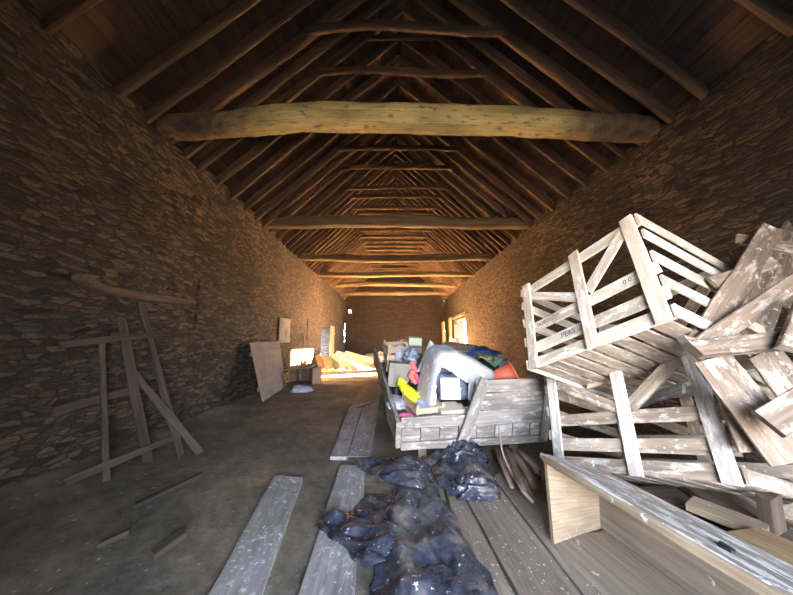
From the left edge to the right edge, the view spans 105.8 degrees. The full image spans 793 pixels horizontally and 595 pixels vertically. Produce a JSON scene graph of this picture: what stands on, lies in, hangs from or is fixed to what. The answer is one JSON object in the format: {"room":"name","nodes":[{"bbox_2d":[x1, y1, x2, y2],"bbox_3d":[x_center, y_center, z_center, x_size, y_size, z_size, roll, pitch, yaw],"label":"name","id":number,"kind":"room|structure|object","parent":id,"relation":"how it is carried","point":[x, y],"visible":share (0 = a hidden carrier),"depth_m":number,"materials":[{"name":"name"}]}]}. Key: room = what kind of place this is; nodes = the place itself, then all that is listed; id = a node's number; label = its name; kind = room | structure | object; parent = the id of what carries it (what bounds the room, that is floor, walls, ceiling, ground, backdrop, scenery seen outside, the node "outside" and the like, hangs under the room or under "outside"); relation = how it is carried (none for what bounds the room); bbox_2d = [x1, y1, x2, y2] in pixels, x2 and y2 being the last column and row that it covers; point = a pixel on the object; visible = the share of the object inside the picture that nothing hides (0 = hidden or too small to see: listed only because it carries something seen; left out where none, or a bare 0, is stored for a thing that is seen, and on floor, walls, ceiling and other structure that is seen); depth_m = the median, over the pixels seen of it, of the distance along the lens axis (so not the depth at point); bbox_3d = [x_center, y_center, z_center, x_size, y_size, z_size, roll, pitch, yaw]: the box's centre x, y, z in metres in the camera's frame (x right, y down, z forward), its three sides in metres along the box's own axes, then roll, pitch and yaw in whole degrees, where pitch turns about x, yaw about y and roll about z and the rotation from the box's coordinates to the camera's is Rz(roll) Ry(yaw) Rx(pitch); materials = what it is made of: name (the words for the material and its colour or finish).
{"room":"farm building","nodes":[
{"label":"farm building","id":0,"kind":"room"},
{"bbox_2d":[0,0,344,490],"bbox_3d":[-3.875,0.593,10.496,0.643,4.768,22.056,0,-8,0],"label":"wall","id":1,"kind":"structure","parent":0,"point":[89,186],"depth_m":3.63,"materials":[{"name":"stone"}]},
{"bbox_2d":[71,274,196,304],"bbox_3d":[-3.491,-0.042,4.207,0.264,0.171,1.956,0,-8,0],"label":"lintel","id":2,"kind":"object","parent":1,"relation":"attached to","point":[87,281],"visible":0.98,"depth_m":3.72,"materials":[{"name":"brown wood"}]},
{"bbox_2d":[277,317,290,342],"bbox_3d":[-3.556,1.046,9.523,0.051,0.760,0.950,0,-8,0],"label":"hatch","id":3,"kind":"object","parent":1,"relation":"attached to","point":[284,324],"visible":0.99,"depth_m":9.46,"materials":[{"name":"grey wood"}]},
{"bbox_2d":[0,381,732,594],"bbox_3d":[0.250,2.740,9.586,8.700,0.110,24.450,0,-8,0],"label":"floor","id":4,"kind":"structure","parent":0,"point":[51,532],"depth_m":2.66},
{"bbox_2d":[97,526,132,548],"bbox_3d":[-1.969,1.682,2.106,0.048,0.033,0.208,-4,-9,27],"label":"batten","id":5,"kind":"object","parent":4,"relation":"on","point":[126,532],"visible":1,"depth_m":2.09,"materials":[{"name":"brown wood"}]},
{"bbox_2d":[50,301,203,486],"bbox_3d":[-3.144,0.974,3.500,1.132,2.026,1.249,-3,-9,22],"label":"broken hurdle","id":6,"kind":"object","parent":4,"relation":"on","point":[135,381],"visible":0.85,"depth_m":3.53,"materials":[{"name":"brown wood"}]},
{"bbox_2d":[134,472,201,508],"bbox_3d":[-2.102,1.782,2.806,0.065,0.033,0.658,-3,-8,17],"label":"batten","id":7,"kind":"object","parent":4,"relation":"on","point":[161,492],"visible":1,"depth_m":2.75,"materials":[{"name":"brown wood"}]},
{"bbox_2d":[150,529,186,561],"bbox_3d":[-1.542,1.672,2.035,0.074,0.042,0.267,-1,-8,9],"label":"batten","id":8,"kind":"object","parent":4,"relation":"on","point":[161,549],"visible":1,"depth_m":2.01,"materials":[{"name":"brown wood"}]},
{"bbox_2d":[208,475,302,594],"bbox_3d":[-0.982,1.732,2.281,0.303,0.056,1.656,1,-8,-9],"label":"plank","id":9,"kind":"object","parent":4,"relation":"on","point":[247,570],"visible":1,"depth_m":2.04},
{"bbox_2d":[249,341,285,401],"bbox_3d":[-3.360,1.839,7.946,0.415,1.346,2.323,1,-8,-8],"label":"board","id":10,"kind":"object","parent":4,"relation":"on","point":[267,358],"visible":1,"depth_m":7.63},
{"bbox_2d":[290,385,313,392],"bbox_3d":[-2.562,2.460,8.127,0.616,0.188,0.383,0,-8,0],"label":"rag","id":11,"kind":"object","parent":4,"relation":"on","point":[298,388],"visible":1,"depth_m":8.01,"materials":[{"name":"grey fabric"}]},
{"bbox_2d":[284,362,321,384],"bbox_3d":[-3.002,2.415,9.626,0.996,0.657,0.717,-2,-8,14],"label":"box","id":12,"kind":"object","parent":4,"relation":"on","point":[315,378],"visible":0.96,"depth_m":9.65,"materials":[{"name":"brown wood"}]},
{"bbox_2d":[298,465,365,594],"bbox_3d":[-0.431,1.751,2.404,0.310,0.056,1.867,0,-8,-3],"label":"plank","id":13,"kind":"object","parent":4,"relation":"on","point":[330,570],"visible":0.69,"depth_m":1.92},
{"bbox_2d":[314,454,497,594],"bbox_3d":[-0.076,1.657,2.419,1.089,0.135,2.196,1,-8,-6],"label":"plastic sheet","id":14,"kind":"object","parent":13,"relation":"on","point":[415,544],"visible":1,"depth_m":2.01,"materials":[{"name":"plastic"}]},
{"bbox_2d":[330,408,361,459],"bbox_3d":[-0.769,2.103,4.856,0.265,0.053,2.613,0,-8,-3],"label":"plank","id":15,"kind":"object","parent":4,"relation":"on","point":[340,451],"visible":0.96,"depth_m":4.36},
{"bbox_2d":[321,358,370,371],"bbox_3d":[-2.400,2.948,13.722,2.500,0.851,3.200,0,-8,0],"label":"rubble heap","id":16,"kind":"object","parent":4,"relation":"on","point":[361,367],"visible":0.12,"depth_m":12.82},
{"bbox_2d":[335,351,374,368],"bbox_3d":[-1.681,2.534,12.215,2.069,0.695,0.149,-4,-9,27],"label":"board","id":17,"kind":"object","parent":16,"relation":"on","point":[338,353],"visible":0.92,"depth_m":12.17,"materials":[{"name":"brown wood"}]},
{"bbox_2d":[321,369,378,380],"bbox_3d":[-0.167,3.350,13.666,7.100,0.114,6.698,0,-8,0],"label":"pallet","id":18,"kind":"object","parent":4,"relation":"on","point":[363,376],"depth_m":10.95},
{"bbox_2d":[321,369,376,374],"bbox_3d":[-2.017,2.815,11.267,2.672,0.158,0.304,2,-8,-11],"label":"board","id":19,"kind":"object","parent":18,"relation":"on","point":[372,370],"visible":0.78,"depth_m":11.19,"materials":[{"name":"brown wood"}]},
{"bbox_2d":[347,400,378,459],"bbox_3d":[-0.505,2.154,5.263,0.308,0.056,3.429,0,-8,-2],"label":"plank","id":20,"kind":"object","parent":4,"relation":"on","point":[362,444],"visible":0.97,"depth_m":4.45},
{"bbox_2d":[350,384,380,407],"bbox_3d":[-0.729,2.531,7.866,0.632,0.056,3.293,0,-8,0],"label":"plank","id":21,"kind":"object","parent":4,"relation":"on","point":[367,394],"visible":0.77,"depth_m":7.52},
{"bbox_2d":[373,347,549,457],"bbox_3d":[0.682,1.434,4.846,1.870,1.319,3.228,1,-8,-9],"label":"cart","id":22,"kind":"object","parent":4,"relation":"on","point":[517,406],"visible":0.56,"depth_m":3.44,"materials":[{"name":"grey wood"}]},
{"bbox_2d":[383,358,388,371],"bbox_3d":[-0.027,1.140,5.144,0.348,0.225,0.418,1,-8,-9],"label":"crate","id":23,"kind":"object","parent":22,"relation":"on","point":[384,362],"visible":0.3,"depth_m":5.03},
{"bbox_2d":[383,350,394,362],"bbox_3d":[-0.024,0.990,5.144,0.349,0.228,0.418,2,-8,-12],"label":"crate","id":24,"kind":"object","parent":23,"relation":"on","point":[391,357],"visible":0.41,"depth_m":4.94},
{"bbox_2d":[383,340,407,353],"bbox_3d":[-0.020,0.839,5.143,0.351,0.231,0.418,2,-8,-15],"label":"crate","id":25,"kind":"object","parent":24,"relation":"on","point":[389,347],"visible":0.79,"depth_m":4.99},
{"bbox_2d":[386,394,405,409],"bbox_3d":[-0.005,1.358,3.894,0.252,0.134,0.463,0,-8,0],"label":"rag","id":26,"kind":"object","parent":22,"relation":"on","point":[399,401],"visible":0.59,"depth_m":3.81,"materials":[{"name":"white fabric"}]},
{"bbox_2d":[387,360,410,386],"bbox_3d":[0.037,1.131,4.435,0.352,0.386,0.233,1,-8,-6],"label":"box","id":27,"kind":"object","parent":22,"relation":"on","point":[396,369],"visible":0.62,"depth_m":4.34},
{"bbox_2d":[416,353,422,375],"bbox_3d":[0.267,1.185,4.901,0.681,0.534,0.664,0,-8,0],"label":"sack","id":28,"kind":"object","parent":22,"relation":"on","point":[421,356],"visible":0.04,"depth_m":4.73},
{"bbox_2d":[403,346,419,364],"bbox_3d":[0.225,0.894,4.617,0.236,0.294,0.264,3,-9,-22],"label":"bag","id":29,"kind":"object","parent":28,"relation":"on","point":[411,354],"visible":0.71,"depth_m":4.55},
{"bbox_2d":[402,391,444,415],"bbox_3d":[0.323,1.342,3.743,0.374,0.323,0.534,3,-8,-18],"label":"crate","id":30,"kind":"object","parent":22,"relation":"on","point":[416,411],"visible":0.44,"depth_m":3.55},
{"bbox_2d":[396,376,420,403],"bbox_3d":[0.149,1.222,3.957,0.410,0.337,0.192,-7,-11,41],"label":"glove","id":31,"kind":"object","parent":30,"relation":"on","point":[410,393],"visible":0.83,"depth_m":3.90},
{"bbox_2d":[432,401,463,414],"bbox_3d":[0.615,1.379,3.582,0.295,0.222,0.277,2,-8,-16],"label":"carton","id":32,"kind":"object","parent":22,"relation":"on","point":[451,407],"visible":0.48,"depth_m":3.51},
{"bbox_2d":[416,345,493,408],"bbox_3d":[0.794,1.058,4.037,1.023,0.835,0.692,2,-8,-13],"label":"plastic sheet","id":33,"kind":"object","parent":22,"relation":"on","point":[439,361],"visible":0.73,"depth_m":3.76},
{"bbox_2d":[408,376,419,390],"bbox_3d":[0.291,1.228,4.316,0.248,0.204,0.228,7,-11,-43],"label":"bundle","id":34,"kind":"object","parent":33,"relation":"in","point":[412,385],"visible":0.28,"depth_m":4.23,"materials":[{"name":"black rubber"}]},
{"bbox_2d":[407,361,417,384],"bbox_3d":[0.236,1.085,4.307,0.163,0.336,0.224,0,-8,0],"label":"rag","id":35,"kind":"object","parent":34,"relation":"on","point":[412,372],"visible":0.73,"depth_m":4.28,"materials":[{"name":"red fabric"}]},
{"bbox_2d":[440,378,460,399],"bbox_3d":[0.666,1.126,3.708,0.244,0.252,0.077,0,-8,0],"label":"board","id":36,"kind":"object","parent":33,"relation":"in","point":[450,387],"visible":0.98,"depth_m":3.70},
{"bbox_2d":[493,360,518,378],"bbox_3d":[1.421,0.982,3.856,0.375,0.357,0.331,0,-8,0],"label":"bucket","id":37,"kind":"object","parent":33,"relation":"in","point":[506,371],"visible":0.52,"depth_m":3.78,"materials":[{"name":"orange plastic"}]},
{"bbox_3d":[1.522,1.314,4.230,0.562,0.503,0.710,0,-8,0],"label":"sack","id":38,"kind":"object","parent":22,"relation":"on","visible":0},
{"bbox_3d":[1.319,1.115,4.719,0.862,0.457,0.754,0,-8,0],"label":"sack","id":39,"kind":"object","parent":38,"relation":"on","visible":0},
{"bbox_2d":[473,353,495,362],"bbox_3d":[1.342,0.955,4.597,0.421,0.203,0.396,0,-8,0],"label":"cloth","id":40,"kind":"object","parent":39,"relation":"on","point":[489,358],"visible":0.51,"depth_m":4.53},
{"bbox_2d":[467,346,502,356],"bbox_3d":[1.449,0.930,5.119,0.686,0.212,0.544,0,-8,0],"label":"tarpaulin","id":41,"kind":"object","parent":39,"relation":"on","point":[481,349],"visible":0.63,"depth_m":5.01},
{"bbox_2d":[440,341,477,354],"bbox_3d":[1.072,0.907,5.232,0.873,0.283,0.552,0,-8,0],"label":"sack","id":42,"kind":"object","parent":41,"relation":"on","point":[463,347],"visible":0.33,"depth_m":5.15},
{"bbox_2d":[445,491,513,594],"bbox_3d":[0.523,1.728,2.219,0.269,0.053,1.672,0,-8,0],"label":"plank","id":43,"kind":"object","parent":4,"relation":"on","point":[470,529],"visible":0.58,"depth_m":2.07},
{"bbox_2d":[494,447,513,488],"bbox_3d":[1.145,1.795,3.270,0.069,0.080,1.077,-2,-8,11],"label":"strip","id":44,"kind":"object","parent":4,"relation":"on","point":[503,466],"visible":0.98,"depth_m":3.04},
{"bbox_2d":[465,482,580,594],"bbox_3d":[0.803,1.718,2.206,0.371,0.054,1.656,0,-8,-2],"label":"plank","id":45,"kind":"object","parent":4,"relation":"on","point":[527,565],"visible":0.72,"depth_m":1.95,"materials":[{"name":"wood"}]},
{"bbox_2d":[423,440,500,502],"bbox_3d":[0.656,1.675,3.101,0.709,0.276,1.109,0,-8,0],"label":"plastic bag","id":46,"kind":"object","parent":45,"relation":"on","point":[461,469],"visible":1,"depth_m":2.89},
{"bbox_2d":[518,450,541,480],"bbox_3d":[1.416,1.763,3.240,0.096,0.112,0.719,-1,-8,7],"label":"strip","id":47,"kind":"object","parent":4,"relation":"on","point":[534,466],"visible":1,"depth_m":3.04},
{"bbox_2d":[494,465,602,594],"bbox_3d":[1.101,1.762,2.448,0.327,0.053,2.117,-1,-8,4],"label":"plank","id":48,"kind":"object","parent":4,"relation":"on","point":[536,514],"visible":0.5,"depth_m":2.31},
{"bbox_2d":[498,427,515,481],"bbox_3d":[1.042,1.536,2.907,0.163,0.483,0.164,-8,-11,44],"label":"stick","id":49,"kind":"object","parent":48,"relation":"on","point":[499,431],"visible":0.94,"depth_m":2.86,"materials":[{"name":"wood"}]},
{"bbox_2d":[503,446,530,496],"bbox_3d":[1.231,1.774,3.193,0.103,0.080,1.238,-1,-8,10],"label":"strip","id":50,"kind":"object","parent":48,"relation":"on","point":[505,449],"visible":0.57,"depth_m":2.98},
{"bbox_2d":[507,451,533,502],"bbox_3d":[1.174,1.721,3.003,0.112,0.127,1.086,-1,-8,9],"label":"strip","id":51,"kind":"object","parent":48,"relation":"on","point":[520,484],"visible":1,"depth_m":2.66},
{"bbox_2d":[510,448,538,490],"bbox_3d":[1.318,1.765,3.203,0.097,0.101,1.004,-1,-8,8],"label":"strip","id":52,"kind":"object","parent":48,"relation":"on","point":[527,472],"visible":0.98,"depth_m":2.90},
{"bbox_2d":[540,453,792,594],"bbox_3d":[1.440,1.308,1.343,0.538,0.580,1.854,1,-8,-10],"label":"trough","id":53,"kind":"object","parent":4,"relation":"on","point":[648,545],"visible":0.99,"depth_m":1.73,"materials":[{"name":"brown wood"}]},
{"bbox_2d":[758,547,792,564],"bbox_3d":[1.768,1.245,1.369,0.127,0.041,0.270,-2,-8,11],"label":"board","id":54,"kind":"object","parent":53,"relation":"on","point":[767,549],"visible":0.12,"depth_m":1.45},
{"bbox_2d":[544,340,792,502],"bbox_3d":[2.226,1.092,2.577,1.297,1.463,1.549,4,-9,-27],"label":"crate","id":55,"kind":"object","parent":4,"relation":"on","point":[707,439],"visible":0.66,"depth_m":2.23,"materials":[{"name":"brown wood"}]},
{"bbox_2d":[558,394,608,411],"bbox_3d":[1.907,1.089,3.128,0.622,0.285,0.049,-1,-8,10],"label":"board","id":56,"kind":"object","parent":55,"relation":"in","point":[573,400],"visible":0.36,"depth_m":3.10,"materials":[{"name":"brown wood"}]},
{"bbox_2d":[521,213,765,398],"bbox_3d":[1.988,0.189,2.634,1.331,1.544,1.548,4,-9,-24],"label":"crate","id":57,"kind":"object","parent":55,"relation":"on","point":[655,296],"visible":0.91,"depth_m":2.32,"materials":[{"name":"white wood"}]},
{"bbox_2d":[587,362,660,389],"bbox_3d":[2.008,0.660,2.634,0.592,0.351,0.068,-8,-11,43],"label":"board","id":58,"kind":"object","parent":57,"relation":"in","point":[596,384],"visible":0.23,"depth_m":2.73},
{"bbox_2d":[677,220,792,465],"bbox_3d":[2.929,0.040,2.337,2.785,1.894,0.619,5,-9,-31],"label":"wooden planks","id":59,"kind":"object","parent":57,"relation":"on","point":[762,276],"visible":1,"depth_m":1.78,"materials":[{"name":"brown wood"}]},
{"bbox_2d":[638,382,685,408],"bbox_3d":[2.297,0.868,2.629,0.057,0.293,0.386,3,-9,-22],"label":"board","id":60,"kind":"object","parent":55,"relation":"in","point":[679,389],"visible":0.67,"depth_m":2.56,"materials":[{"name":"grey wood"}]},
{"bbox_2d":[638,486,713,522],"bbox_3d":[2.600,1.659,2.441,1.724,0.182,0.227,1,-8,-6],"label":"board","id":61,"kind":"object","parent":4,"relation":"on","point":[675,496],"visible":0.12,"depth_m":2.36,"materials":[{"name":"brown wood"}]},
{"bbox_2d":[679,486,792,541],"bbox_3d":[2.310,1.458,1.914,0.268,0.052,1.576,-2,-8,14],"label":"board","id":62,"kind":"object","parent":61,"relation":"on","point":[727,500],"visible":0.29,"depth_m":2.16,"materials":[{"name":"brown wood"}]},
{"bbox_2d":[685,496,769,531],"bbox_3d":[2.116,1.409,1.928,0.203,0.054,0.398,3,-9,-23],"label":"board","id":63,"kind":"object","parent":62,"relation":"on","point":[734,520],"visible":0.83,"depth_m":1.91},
{"bbox_2d":[728,527,792,562],"bbox_3d":[1.996,1.314,1.572,0.227,0.041,0.270,2,-8,-12],"label":"board","id":64,"kind":"object","parent":62,"relation":"on","point":[758,537],"visible":0.64,"depth_m":1.60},
{"bbox_2d":[755,492,786,535],"bbox_3d":[2.287,1.312,1.835,0.082,0.239,0.080,0,-8,0],"label":"board","id":65,"kind":"object","parent":62,"relation":"on","point":[770,510],"visible":0.81,"depth_m":1.81,"materials":[{"name":"brown wood"}]},
{"bbox_2d":[734,494,792,529],"bbox_3d":[2.627,1.447,1.840,0.270,0.053,1.603,-2,-8,13],"label":"board","id":66,"kind":"object","parent":61,"relation":"on","point":[749,500],"visible":0.08,"depth_m":2.17,"materials":[{"name":"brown wood"}]},
{"bbox_2d":[783,503,792,519],"bbox_3d":[2.587,1.300,1.836,0.135,0.269,0.384,2,-8,-12],"label":"board","id":67,"kind":"object","parent":66,"relation":"on","point":[788,508],"visible":0.5,"depth_m":1.92,"materials":[{"name":"brown wood"}]},
{"bbox_2d":[344,262,443,355],"bbox_3d":[-0.130,0.684,21.903,7.127,7.788,0.634,0,-8,0],"label":"wall","id":68,"kind":"structure","parent":0,"point":[372,320],"depth_m":21.52,"materials":[{"name":"stone"}]},
{"bbox_2d":[29,0,792,239],"bbox_3d":[0.165,-3.236,11.047,8.294,3.964,23.400,0,-8,0],"label":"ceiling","id":69,"kind":"structure","parent":0,"point":[706,38],"depth_m":4.57,"materials":[{"name":"wood"}]},
{"bbox_2d":[338,242,450,294],"bbox_3d":[-0.110,-1.893,19.038,7.247,3.508,0.126,0,-8,0],"label":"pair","id":70,"kind":"object","parent":69,"relation":"attached to","point":[415,263],"visible":0.5,"depth_m":19.01},
{"bbox_2d":[329,227,459,286],"bbox_3d":[-0.090,-2.293,16.491,7.246,3.509,0.091,0,-8,0],"label":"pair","id":71,"kind":"object","parent":69,"relation":"attached to","point":[389,232],"visible":0.26,"depth_m":16.39},
{"bbox_2d":[342,251,446,298],"bbox_3d":[-0.123,-1.661,20.511,7.254,3.506,0.150,0,-8,0],"label":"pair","id":72,"kind":"object","parent":69,"relation":"attached to","point":[373,270],"visible":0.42,"depth_m":20.47},
{"bbox_2d":[332,232,456,289],"bbox_3d":[-0.097,-2.176,17.246,7.247,3.503,0.096,0,-8,0],"label":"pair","id":73,"kind":"object","parent":69,"relation":"attached to","point":[393,233],"visible":0.31,"depth_m":17.15},
{"bbox_2d":[340,247,448,296],"bbox_3d":[-0.116,-1.774,19.778,7.252,3.502,0.141,0,-8,0],"label":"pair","id":74,"kind":"object","parent":69,"relation":"attached to","point":[373,267],"visible":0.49,"depth_m":19.73},
{"bbox_2d":[317,271,472,277],"bbox_3d":[-0.066,-1.051,13.684,7.313,0.287,0.279,0,-8,0],"label":"tie beam","id":75,"kind":"structure","parent":69,"relation":"attached to","point":[407,273],"depth_m":13.57,"materials":[{"name":"brown wood"}]},
{"bbox_2d":[307,189,482,268],"bbox_3d":[-0.045,-2.922,12.464,7.255,3.508,0.138,0,-8,0],"label":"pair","id":76,"kind":"object","parent":69,"relation":"attached to","point":[396,191],"visible":0.34,"depth_m":12.39},
{"bbox_2d":[342,291,447,295],"bbox_3d":[-0.116,-0.268,19.630,7.320,0.294,0.302,0,-8,0],"label":"tie beam","id":77,"kind":"structure","parent":69,"relation":"attached to","point":[385,293],"depth_m":19.50,"materials":[{"name":"brown wood"}]},
{"bbox_2d":[324,231,465,282],"bbox_3d":[-0.082,-2.467,15.398,7.243,3.515,0.152,0,-8,0],"label":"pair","id":78,"kind":"object","parent":69,"relation":"attached to","point":[368,244],"visible":0.52,"depth_m":15.35},
{"bbox_2d":[321,231,468,279],"bbox_3d":[-0.078,-2.578,14.658,7.252,3.506,0.133,0,-8,0],"label":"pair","id":79,"kind":"object","parent":69,"relation":"attached to","point":[373,232],"visible":0.34,"depth_m":14.62},
{"bbox_2d":[328,227,461,285],"bbox_3d":[-0.092,-2.350,16.117,7.245,3.512,0.133,0,-8,0],"label":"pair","id":80,"kind":"object","parent":69,"relation":"attached to","point":[386,232],"visible":0.47,"depth_m":16.09},
{"bbox_2d":[315,201,474,273],"bbox_3d":[-0.061,-2.754,13.567,7.252,3.507,0.110,0,-8,0],"label":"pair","id":81,"kind":"object","parent":69,"relation":"attached to","point":[344,247],"visible":0.32,"depth_m":13.47},
{"bbox_2d":[331,231,458,288],"bbox_3d":[-0.097,-2.237,16.855,7.240,3.510,0.147,0,-8,0],"label":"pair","id":82,"kind":"object","parent":69,"relation":"attached to","point":[397,232],"visible":0.48,"depth_m":16.82},
{"bbox_2d":[319,209,470,277],"bbox_3d":[-0.071,-2.638,14.320,7.254,3.508,0.109,0,-8,0],"label":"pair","id":83,"kind":"object","parent":69,"relation":"attached to","point":[420,232],"visible":0.27,"depth_m":14.23},
{"bbox_2d":[323,231,466,280],"bbox_3d":[-0.077,-2.514,15.053,7.249,3.505,0.118,0,-8,0],"label":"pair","id":84,"kind":"object","parent":69,"relation":"attached to","point":[377,232],"visible":0.27,"depth_m":14.98},
{"bbox_2d":[326,227,463,284],"bbox_3d":[-0.084,-2.405,15.781,7.246,3.513,0.098,0,-8,0],"label":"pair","id":85,"kind":"object","parent":69,"relation":"attached to","point":[383,232],"visible":0.29,"depth_m":15.65},
{"bbox_2d":[335,238,454,291],"bbox_3d":[-0.101,-2.059,17.974,7.246,3.510,0.101,0,-8,0],"label":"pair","id":86,"kind":"object","parent":69,"relation":"attached to","point":[364,264],"visible":0.25,"depth_m":17.90},
{"bbox_2d":[334,282,455,287],"bbox_3d":[-0.100,-0.724,17.070,7.315,0.334,0.302,0,-8,0],"label":"tie beam","id":87,"kind":"structure","parent":69,"relation":"attached to","point":[352,284],"depth_m":16.95,"materials":[{"name":"brown wood"}]},
{"bbox_2d":[320,204,469,271],"bbox_3d":[-0.067,-2.695,13.922,7.252,3.501,0.125,0,-8,0],"label":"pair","id":88,"kind":"object","parent":69,"relation":"attached to","point":[363,235],"visible":0.49,"depth_m":13.88},
{"bbox_2d":[293,170,497,254],"bbox_3d":[-0.022,-3.201,10.713,7.280,3.509,0.091,0,-8,0],"label":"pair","id":89,"kind":"object","parent":69,"relation":"attached to","point":[408,175],"visible":0.6,"depth_m":10.68},
{"bbox_2d":[300,173,490,260],"bbox_3d":[-0.031,-3.093,11.390,7.277,3.508,0.090,0,-8,0],"label":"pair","id":90,"kind":"object","parent":69,"relation":"attached to","point":[395,175],"visible":0.55,"depth_m":11.36},
{"bbox_2d":[313,198,477,272],"bbox_3d":[-0.064,-2.811,13.192,7.253,3.514,0.135,0,-8,0],"label":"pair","id":91,"kind":"object","parent":69,"relation":"attached to","point":[400,203],"visible":0.48,"depth_m":13.15},
{"bbox_2d":[305,183,485,265],"bbox_3d":[-0.044,-2.978,12.105,7.258,3.501,0.098,0,-8,0],"label":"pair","id":92,"kind":"object","parent":69,"relation":"attached to","point":[388,191],"visible":0.32,"depth_m":12.01},
{"bbox_2d":[310,193,480,270],"bbox_3d":[-0.052,-2.863,12.856,7.255,3.506,0.105,0,-8,0],"label":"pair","id":93,"kind":"object","parent":69,"relation":"attached to","point":[388,200],"visible":0.41,"depth_m":12.77},
{"bbox_2d":[297,253,493,262],"bbox_3d":[-0.029,-1.429,10.906,7.337,0.330,0.277,0,-8,0],"label":"tie beam","id":94,"kind":"structure","parent":69,"relation":"attached to","point":[465,256],"depth_m":10.80,"materials":[{"name":"brown wood"}]},
{"bbox_2d":[297,170,494,257],"bbox_3d":[-0.026,-3.150,11.029,7.279,3.510,0.133,0,-8,0],"label":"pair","id":95,"kind":"object","parent":69,"relation":"attached to","point":[435,206],"visible":0.69,"depth_m":10.99},
{"bbox_2d":[303,178,488,262],"bbox_3d":[-0.038,-3.042,11.721,7.267,3.507,0.134,0,-8,0],"label":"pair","id":96,"kind":"object","parent":69,"relation":"attached to","point":[430,212],"visible":0.53,"depth_m":11.69},
{"bbox_2d":[282,143,510,245],"bbox_3d":[0.000,-3.365,9.651,7.300,3.512,0.144,0,-8,0],"label":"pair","id":97,"kind":"object","parent":69,"relation":"attached to","point":[350,186],"visible":0.78,"depth_m":9.61},
{"bbox_2d":[290,156,502,252],"bbox_3d":[-0.015,-3.262,10.337,7.298,3.508,0.128,0,-8,0],"label":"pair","id":98,"kind":"object","parent":69,"relation":"attached to","point":[437,195],"visible":0.79,"depth_m":10.31},
{"bbox_2d":[286,151,506,248],"bbox_3d":[-0.003,-3.307,10.011,7.297,3.511,0.086,0,-8,0],"label":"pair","id":99,"kind":"object","parent":69,"relation":"attached to","point":[398,154],"visible":0.65,"depth_m":9.98},
{"bbox_2d":[276,134,517,239],"bbox_3d":[0.009,-3.445,9.155,7.309,3.510,0.114,0,-8,0],"label":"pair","id":100,"kind":"object","parent":69,"relation":"attached to","point":[369,157],"visible":0.77,"depth_m":9.12},
{"bbox_2d":[269,133,525,233],"bbox_3d":[0.024,-3.527,8.607,7.328,3.506,0.135,0,-8,0],"label":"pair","id":101,"kind":"object","parent":69,"relation":"attached to","point":[347,165],"visible":0.85,"depth_m":8.58},
{"bbox_2d":[266,214,528,229],"bbox_3d":[0.025,-2.085,8.275,7.399,0.397,0.311,0,-8,0],"label":"tie beam","id":102,"kind":"structure","parent":69,"relation":"attached to","point":[355,220],"depth_m":8.14,"materials":[{"name":"brown wood"}]},
{"bbox_2d":[262,133,533,227],"bbox_3d":[0.034,-3.595,8.207,7.351,3.513,0.117,0,-8,0],"label":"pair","id":103,"kind":"object","parent":69,"relation":"attached to","point":[310,184],"visible":0.73,"depth_m":8.12},
{"bbox_2d":[254,96,542,220],"bbox_3d":[0.047,-3.661,7.781,7.362,3.509,0.157,0,-8,0],"label":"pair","id":104,"kind":"object","parent":69,"relation":"attached to","point":[452,146],"visible":0.77,"depth_m":7.73},
{"bbox_2d":[243,78,554,210],"bbox_3d":[0.060,-3.743,7.237,7.383,3.512,0.107,0,-8,0],"label":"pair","id":105,"kind":"object","parent":69,"relation":"attached to","point":[400,82],"visible":0.74,"depth_m":7.13},
{"bbox_2d":[230,54,570,199],"bbox_3d":[0.079,-3.837,6.630,7.416,3.514,0.131,0,-8,0],"label":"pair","id":106,"kind":"object","parent":69,"relation":"attached to","point":[502,141],"visible":0.47,"depth_m":6.54},
{"bbox_2d":[214,32,587,186],"bbox_3d":[0.102,-3.917,6.135,7.445,3.504,0.104,0,-8,0],"label":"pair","id":107,"kind":"object","parent":69,"relation":"attached to","point":[415,46],"visible":0.69,"depth_m":6.12},
{"bbox_2d":[197,2,609,170],"bbox_3d":[0.117,-4.000,5.595,7.477,3.504,0.131,0,-8,0],"label":"roof truss","id":108,"kind":"object","parent":69,"relation":"attached to","point":[328,68],"visible":0.88,"depth_m":5.58,"materials":[{"name":"wood"}]},
{"bbox_2d":[165,0,643,145],"bbox_3d":[0.150,-4.106,4.869,7.529,3.540,0.167,0,-8,0],"label":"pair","id":109,"kind":"object","parent":69,"relation":"attached to","point":[329,22],"visible":0.91,"depth_m":4.82},
{"bbox_2d":[183,0,627,158],"bbox_3d":[0.139,-4.058,5.249,7.506,3.510,0.098,0,-8,0],"label":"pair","id":110,"kind":"object","parent":69,"relation":"attached to","point":[531,83],"visible":0.69,"depth_m":5.22},
{"bbox_2d":[156,101,659,142],"bbox_3d":[0.159,-2.662,4.569,7.604,0.563,0.363,0,-8,0],"label":"tie beam","id":111,"kind":"structure","parent":69,"relation":"attached to","point":[416,118],"depth_m":4.42,"materials":[{"name":"brown wood"}]},
{"bbox_2d":[143,0,675,123],"bbox_3d":[0.170,-4.179,4.458,7.564,3.514,0.092,0,-8,0],"label":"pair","id":112,"kind":"object","parent":69,"relation":"attached to","point":[198,80],"visible":0.98,"depth_m":4.34},
{"bbox_2d":[113,0,708,100],"bbox_3d":[0.199,-4.252,4.016,7.596,3.509,0.135,0,-8,0],"label":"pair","id":113,"kind":"object","parent":69,"relation":"attached to","point":[599,15],"visible":0.99,"depth_m":3.86},
{"bbox_2d":[41,0,792,37],"bbox_3d":[0.239,-4.374,3.225,7.680,3.508,0.130,0,-8,0],"label":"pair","id":114,"kind":"object","parent":69,"relation":"attached to","point":[65,12],"visible":0.96,"depth_m":3.01},
{"bbox_2d":[444,30,792,462],"bbox_3d":[3.938,0.593,10.493,0.868,4.768,22.077,0,-8,-2],"label":"wall","id":115,"kind":"structure","parent":0,"point":[722,169],"depth_m":4.15,"materials":[{"name":"stone"}]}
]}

